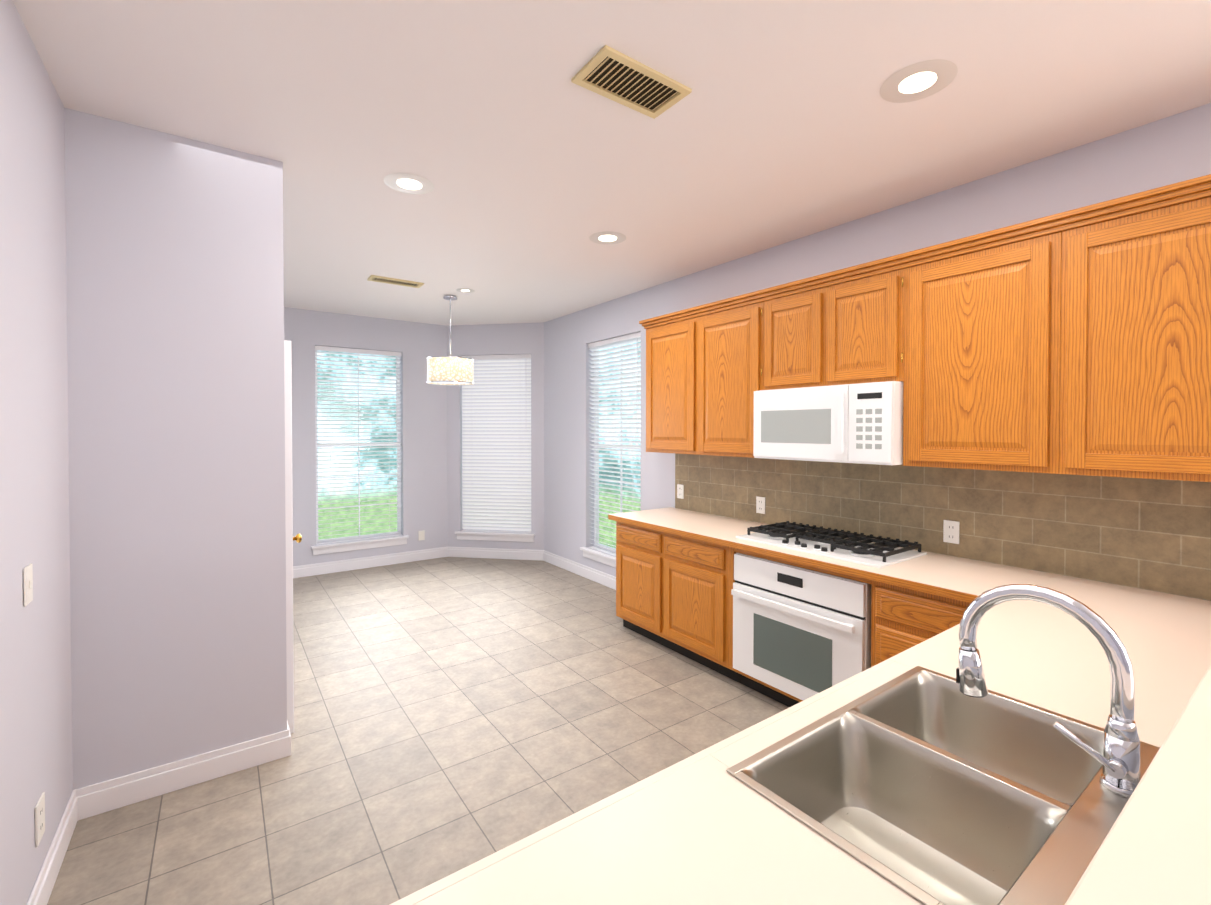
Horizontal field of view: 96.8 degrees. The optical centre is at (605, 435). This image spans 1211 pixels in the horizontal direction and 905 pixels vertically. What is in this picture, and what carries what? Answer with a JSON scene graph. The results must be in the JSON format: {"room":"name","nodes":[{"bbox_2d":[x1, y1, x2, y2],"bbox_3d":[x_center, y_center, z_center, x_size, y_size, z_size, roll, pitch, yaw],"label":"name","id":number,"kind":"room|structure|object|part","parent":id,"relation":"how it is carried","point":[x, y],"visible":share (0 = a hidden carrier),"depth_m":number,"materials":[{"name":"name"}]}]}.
{"room":"kitchen","nodes":[
{"label":"kitchen","id":0,"kind":"room"},
{"bbox_2d":[47,557,789,904],"bbox_3d":[-0.162,1.595,2.544,4.670,0.080,9.860,-1,1,-36],"label":"floor","id":1,"kind":"structure","parent":0,"point":[453,715],"depth_m":2.72,"materials":[{"name":"tile"}]},
{"bbox_2d":[616,521,659,643],"bbox_3d":[0.492,1.100,4.223,0.639,0.868,0.565,-1,1,-36],"label":"base cabinet","id":2,"kind":"object","parent":1,"relation":"on","point":[637,547],"depth_m":4.03,"materials":[{"name":"brown wood"}]},
{"bbox_2d":[660,531,795,684],"bbox_3d":[0.842,1.106,3.736,0.639,0.868,0.635,-1,1,-36],"label":"base cabinet","id":3,"kind":"object","parent":1,"relation":"on","point":[673,592],"depth_m":3.52,"materials":[{"name":"brown wood"}]},
{"bbox_2d":[731,553,871,700],"bbox_3d":[1.244,1.068,3.103,0.667,0.705,0.816,-1,1,-36],"label":"oven","id":4,"kind":"object","parent":3,"relation":"in","point":[803,634],"visible":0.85,"depth_m":2.90,"materials":[{"name":"white metal"}]},
{"bbox_2d":[864,578,969,666],"bbox_3d":[1.697,1.120,2.542,0.643,0.868,0.580,-1,1,-36],"label":"base cabinet","id":5,"kind":"object","parent":1,"relation":"on","point":[902,618],"depth_m":2.46,"materials":[{"name":"brown wood"}]},
{"bbox_3d":[1.122,1.060,0.937,3.449,1.028,0.162,-1,1,-36],"label":"wall","id":6,"kind":"structure","parent":1,"relation":"on","visible":0},
{"bbox_2d":[1065,665,1210,904],"bbox_3d":[1.169,0.527,0.805,3.519,0.040,0.425,-1,1,-36],"label":"countertop","id":7,"kind":"structure","parent":6,"relation":"on","point":[1154,848],"depth_m":0.69,"materials":[{"name":"beige laminate"}]},
{"bbox_3d":[0.912,1.136,1.256,3.419,0.868,0.596,-1,1,-36],"label":"cabinet","id":8,"kind":"object","parent":1,"relation":"on","visible":0},
{"bbox_2d":[390,572,1210,904],"bbox_3d":[0.890,0.681,1.247,3.459,0.039,0.618,-1,1,-36],"label":"countertop","id":9,"kind":"structure","parent":8,"relation":"on","point":[704,827],"depth_m":0.97,"materials":[{"name":"beige laminate"}]},
{"bbox_2d":[726,666,1159,904],"bbox_3d":[0.713,0.758,1.088,0.800,0.199,0.512,-1,1,-36],"label":"sink","id":10,"kind":"object","parent":9,"relation":"in","point":[924,786],"visible":0.83,"depth_m":1.14,"materials":[{"name":"silver metal"}]},
{"bbox_2d":[956,584,1140,797],"bbox_3d":[0.881,0.483,1.094,0.091,0.349,0.305,-1,1,-36],"label":"faucet","id":11,"kind":"object","parent":9,"relation":"on","point":[1119,759],"visible":0.96,"depth_m":1.01,"materials":[{"name":"silver metal"}]},
{"bbox_2d":[608,507,1045,602],"bbox_3d":[1.065,0.655,3.395,0.669,0.039,2.644,-1,1,-36],"label":"countertop","id":12,"kind":"structure","parent":8,"relation":"on","point":[957,578],"depth_m":2.73,"materials":[{"name":"beige laminate"}]},
{"bbox_2d":[736,521,926,567],"bbox_3d":[1.271,0.605,3.117,0.490,0.066,0.900,-1,1,-36],"label":"cooktop","id":13,"kind":"object","parent":12,"relation":"in","point":[860,548],"visible":1,"depth_m":2.99,"materials":[{"name":"white"}]},
{"bbox_2d":[0,0,1210,904],"bbox_3d":[-0.154,0.120,2.572,4.056,2.870,9.246,-1,1,-36],"label":"wall","id":14,"kind":"structure","parent":0,"point":[150,324],"depth_m":2.36,"materials":[{"name":"grey paint"}]},
{"bbox_2d":[23,564,32,606],"bbox_3d":[-1.805,0.466,1.683,0.010,0.118,0.075,-1,1,-36],"label":"light switch","id":15,"kind":"object","parent":14,"relation":"attached to","point":[28,582],"visible":1,"depth_m":1.67,"materials":[{"name":"white plastic"}]},
{"bbox_2d":[35,792,44,847],"bbox_3d":[-1.864,1.265,1.773,0.006,0.130,0.090,-1,1,-36],"label":"outlet","id":16,"kind":"object","parent":14,"relation":"attached to","point":[39,819],"visible":1,"depth_m":1.76,"materials":[{"name":"white plastic"}]},
{"bbox_2d":[284,340,301,733],"bbox_3d":[-1.835,0.522,3.111,0.106,2.028,0.805,-1,1,-36],"label":"door","id":17,"kind":"structure","parent":14,"relation":"in","point":[289,528],"depth_m":2.77,"materials":[{"name":"white wood"}]},
{"bbox_3d":[-1.752,0.579,3.027,0.070,0.056,0.056,-1,1,-36],"label":"nook door knob","id":18,"kind":"part","parent":17,"relation":"part of","materials":[{"name":"gold metal"}]},
{"bbox_2d":[27,547,615,904],"bbox_3d":[-0.162,1.493,2.543,3.671,0.125,8.861,-1,1,-36],"label":"baseboard","id":19,"kind":"structure","parent":14,"relation":"attached to","point":[106,796],"depth_m":2.42,"materials":[{"name":"white wood"}]},
{"bbox_2d":[315,352,400,543],"bbox_3d":[-2.848,0.101,6.207,0.918,2.179,0.045,-1,1,-36],"label":"window","id":20,"kind":"structure","parent":14,"relation":"in","point":[397,532],"depth_m":6.21,"materials":[{"name":"white"}]},
{"bbox_2d":[315,346,401,544],"bbox_3d":[-2.801,0.108,6.142,0.908,2.187,0.072,-1,1,-36],"label":"window blind","id":21,"kind":"object","parent":20,"relation":"attached to","point":[357,352],"visible":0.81,"depth_m":6.13,"materials":[{"name":"white plastic"}]},
{"bbox_2d":[311,535,408,554],"bbox_3d":[-2.790,1.242,6.140,1.020,0.099,0.145,-1,1,-36],"label":"window sill","id":22,"kind":"structure","parent":14,"relation":"attached to","point":[354,545],"depth_m":6.08,"materials":[{"name":"white wood"}]},
{"bbox_2d":[418,530,424,540],"bbox_3d":[-2.227,1.207,6.505,0.074,0.116,0.006,-1,1,-36],"label":"outlet","id":23,"kind":"object","parent":14,"relation":"attached to","point":[421,535],"visible":1,"depth_m":6.50,"materials":[{"name":"white plastic"}]},
{"bbox_2d":[455,531,534,541],"bbox_3d":[-1.349,1.236,6.621,1.020,0.099,0.145,0,1,9],"label":"window sill","id":24,"kind":"structure","parent":14,"relation":"attached to","point":[494,536],"depth_m":6.57,"materials":[{"name":"white wood"}]},
{"bbox_2d":[461,354,530,532],"bbox_3d":[-1.346,0.102,6.626,0.908,2.187,0.072,0,1,9],"label":"window blind","id":25,"kind":"object","parent":14,"relation":"attached to","point":[496,431],"visible":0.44,"depth_m":6.63,"materials":[{"name":"white plastic"}]},
{"bbox_2d":[464,501,530,531],"bbox_3d":[-1.333,0.095,6.706,0.918,2.179,0.045,0,1,9],"label":"window","id":26,"kind":"structure","parent":14,"relation":"in","point":[495,530],"depth_m":6.71,"materials":[{"name":"white"}]},
{"bbox_2d":[580,547,615,567],"bbox_3d":[0.080,1.251,5.397,0.145,0.099,1.020,-1,1,-36],"label":"window sill","id":27,"kind":"structure","parent":14,"relation":"attached to","point":[606,559],"depth_m":5.50,"materials":[{"name":"white wood"}]},
{"bbox_2d":[594,342,640,552],"bbox_3d":[0.161,0.110,5.441,0.045,2.179,0.918,-1,1,-36],"label":"window","id":28,"kind":"structure","parent":14,"relation":"in","point":[597,543],"depth_m":5.69,"materials":[{"name":"white"}]},
{"bbox_2d":[588,332,640,555],"bbox_3d":[0.096,0.117,5.394,0.072,2.187,0.908,-1,1,-36],"label":"window blind","id":29,"kind":"object","parent":28,"relation":"attached to","point":[618,341],"visible":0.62,"depth_m":5.40,"materials":[{"name":"white plastic"}]},
{"bbox_2d":[643,314,690,453],"bbox_3d":[0.630,-0.379,4.254,0.360,1.028,0.585,-1,1,-36],"label":"upper cabinet","id":30,"kind":"object","parent":14,"relation":"attached to","point":[668,340],"depth_m":4.15,"materials":[{"name":"brown wood"}]},
{"bbox_2d":[691,294,762,457],"bbox_3d":[0.971,-0.373,3.779,0.360,1.028,0.585,-1,1,-36],"label":"upper cabinet","id":31,"kind":"object","parent":14,"relation":"attached to","point":[727,339],"depth_m":3.68,"materials":[{"name":"brown wood"}]},
{"bbox_2d":[763,282,818,389],"bbox_3d":[1.268,-0.585,3.362,0.360,0.595,0.435,-1,1,-36],"label":"upper cabinet","id":32,"kind":"object","parent":14,"relation":"attached to","point":[791,315],"depth_m":3.26,"materials":[{"name":"brown wood"}]},
{"bbox_2d":[819,258,902,385],"bbox_3d":[1.522,-0.581,3.009,0.360,0.595,0.435,-1,1,-36],"label":"upper cabinet","id":33,"kind":"object","parent":14,"relation":"attached to","point":[861,311],"depth_m":2.90,"materials":[{"name":"brown wood"}]},
{"bbox_2d":[753,381,902,464],"bbox_3d":[1.351,-0.069,3.160,0.469,0.424,0.860,-1,1,-36],"label":"microwave","id":34,"kind":"object","parent":33,"relation":"attached to","point":[860,423],"visible":0.96,"depth_m":2.95,"materials":[{"name":"white plastic"}]},
{"bbox_2d":[675,454,1210,600],"bbox_3d":[1.535,0.391,3.301,0.011,0.489,3.204,-1,1,-36],"label":"tile backsplash","id":35,"kind":"structure","parent":14,"relation":"attached to","point":[1149,534],"depth_m":2.69,"materials":[{"name":"brown tile"}]},
{"bbox_2d":[677,484,683,498],"bbox_3d":[0.633,0.471,4.541,0.006,0.118,0.075,-1,1,-36],"label":"outlet","id":36,"kind":"object","parent":35,"relation":"attached to","point":[680,491],"visible":1,"depth_m":4.54,"materials":[{"name":"white plastic"}]},
{"bbox_2d":[756,496,764,513],"bbox_3d":[1.117,0.499,3.867,0.006,0.118,0.075,-1,1,-36],"label":"outlet","id":37,"kind":"object","parent":35,"relation":"attached to","point":[760,504],"visible":1,"depth_m":3.87,"materials":[{"name":"white plastic"}]},
{"bbox_2d":[943,520,959,543],"bbox_3d":[1.840,0.511,2.860,0.006,0.118,0.075,-1,1,-36],"label":"outlet","id":38,"kind":"object","parent":35,"relation":"attached to","point":[950,531],"visible":1,"depth_m":2.86,"materials":[{"name":"white plastic"}]},
{"bbox_2d":[903,222,1050,473],"bbox_3d":[1.831,-0.359,2.581,0.360,1.028,0.625,-1,1,-36],"label":"upper cabinet","id":39,"kind":"object","parent":14,"relation":"attached to","point":[977,315],"depth_m":2.45,"materials":[{"name":"brown wood"}]},
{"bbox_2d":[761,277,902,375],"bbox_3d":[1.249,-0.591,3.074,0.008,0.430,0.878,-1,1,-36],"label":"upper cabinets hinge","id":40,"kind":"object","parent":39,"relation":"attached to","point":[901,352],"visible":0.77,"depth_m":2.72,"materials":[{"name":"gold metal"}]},
{"bbox_2d":[1051,182,1210,481],"bbox_3d":[2.215,-0.352,2.047,0.360,1.028,0.690,-1,1,-36],"label":"upper cabinet","id":41,"kind":"object","parent":14,"relation":"attached to","point":[1077,341],"depth_m":2.04,"materials":[{"name":"brown wood"}]},
{"bbox_2d":[13,0,1210,325],"bbox_3d":[-0.162,-1.354,2.508,4.670,0.080,9.860,-1,1,-36],"label":"ceiling","id":42,"kind":"structure","parent":0,"point":[783,122],"depth_m":2.18,"materials":[{"name":"white paint"}]},
{"bbox_2d":[367,275,423,287],"bbox_3d":[-1.815,-1.334,4.657,0.430,0.012,0.160,-1,1,-36],"label":"ceiling vent","id":43,"kind":"object","parent":42,"relation":"in","point":[388,280],"visible":1,"depth_m":4.65,"materials":[{"name":"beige metal"}]},
{"bbox_2d":[384,173,433,193],"bbox_3d":[-1.026,-1.315,2.811,0.250,0.005,0.250,-1,1,-36],"label":"recessed light","id":44,"kind":"object","parent":42,"relation":"in","point":[409,183],"visible":1,"depth_m":2.80,"materials":[{"name":"white"}]},
{"bbox_2d":[427,295,473,385],"bbox_3d":[-1.496,-0.925,5.186,0.434,0.844,0.434,-1,1,-36],"label":"pendant light","id":45,"kind":"object","parent":42,"relation":"hanging from","point":[450,369],"visible":1,"depth_m":5.02,"materials":[{"name":"white fabric"}]},
{"bbox_2d":[456,288,474,292],"bbox_3d":[-1.295,-1.341,4.969,0.170,0.005,0.170,-1,1,-36],"label":"recessed light","id":46,"kind":"object","parent":42,"relation":"in","point":[465,290],"visible":1,"depth_m":4.96,"materials":[{"name":"white"}]},
{"bbox_2d":[589,231,625,244],"bbox_3d":[0.015,-1.324,3.608,0.250,0.005,0.250,-1,1,-36],"label":"recessed light","id":47,"kind":"object","parent":42,"relation":"in","point":[607,237],"visible":1,"depth_m":3.59,"materials":[{"name":"white"}]},
{"bbox_2d":[571,45,691,118],"bbox_3d":[0.100,-1.302,1.998,0.400,0.012,0.215,-1,1,-36],"label":"ceiling vent","id":48,"kind":"object","parent":42,"relation":"in","point":[606,71],"visible":1,"depth_m":1.99,"materials":[{"name":"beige metal"}]},
{"bbox_2d":[880,59,957,102],"bbox_3d":[1.154,-1.304,1.988,0.250,0.005,0.250,-1,1,-36],"label":"recessed light","id":49,"kind":"object","parent":42,"relation":"in","point":[918,81],"visible":1,"depth_m":1.98,"materials":[{"name":"white"}]},
{"label":"outside","id":50,"kind":"structure","parent":0,"visible":0},
{"bbox_2d":[317,351,396,539],"bbox_3d":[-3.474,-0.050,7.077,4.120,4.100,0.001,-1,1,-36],"label":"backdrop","id":51,"kind":"structure","parent":50,"point":[345,523],"depth_m":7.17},
{"bbox_2d":[467,350,601,543],"bbox_3d":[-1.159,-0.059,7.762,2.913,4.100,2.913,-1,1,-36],"label":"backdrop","id":52,"kind":"structure","parent":50,"point":[600,539],"depth_m":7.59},
{"bbox_2d":[601,342,640,547],"bbox_3d":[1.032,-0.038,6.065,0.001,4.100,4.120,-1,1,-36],"label":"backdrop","id":53,"kind":"structure","parent":50,"point":[617,496],"depth_m":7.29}
]}

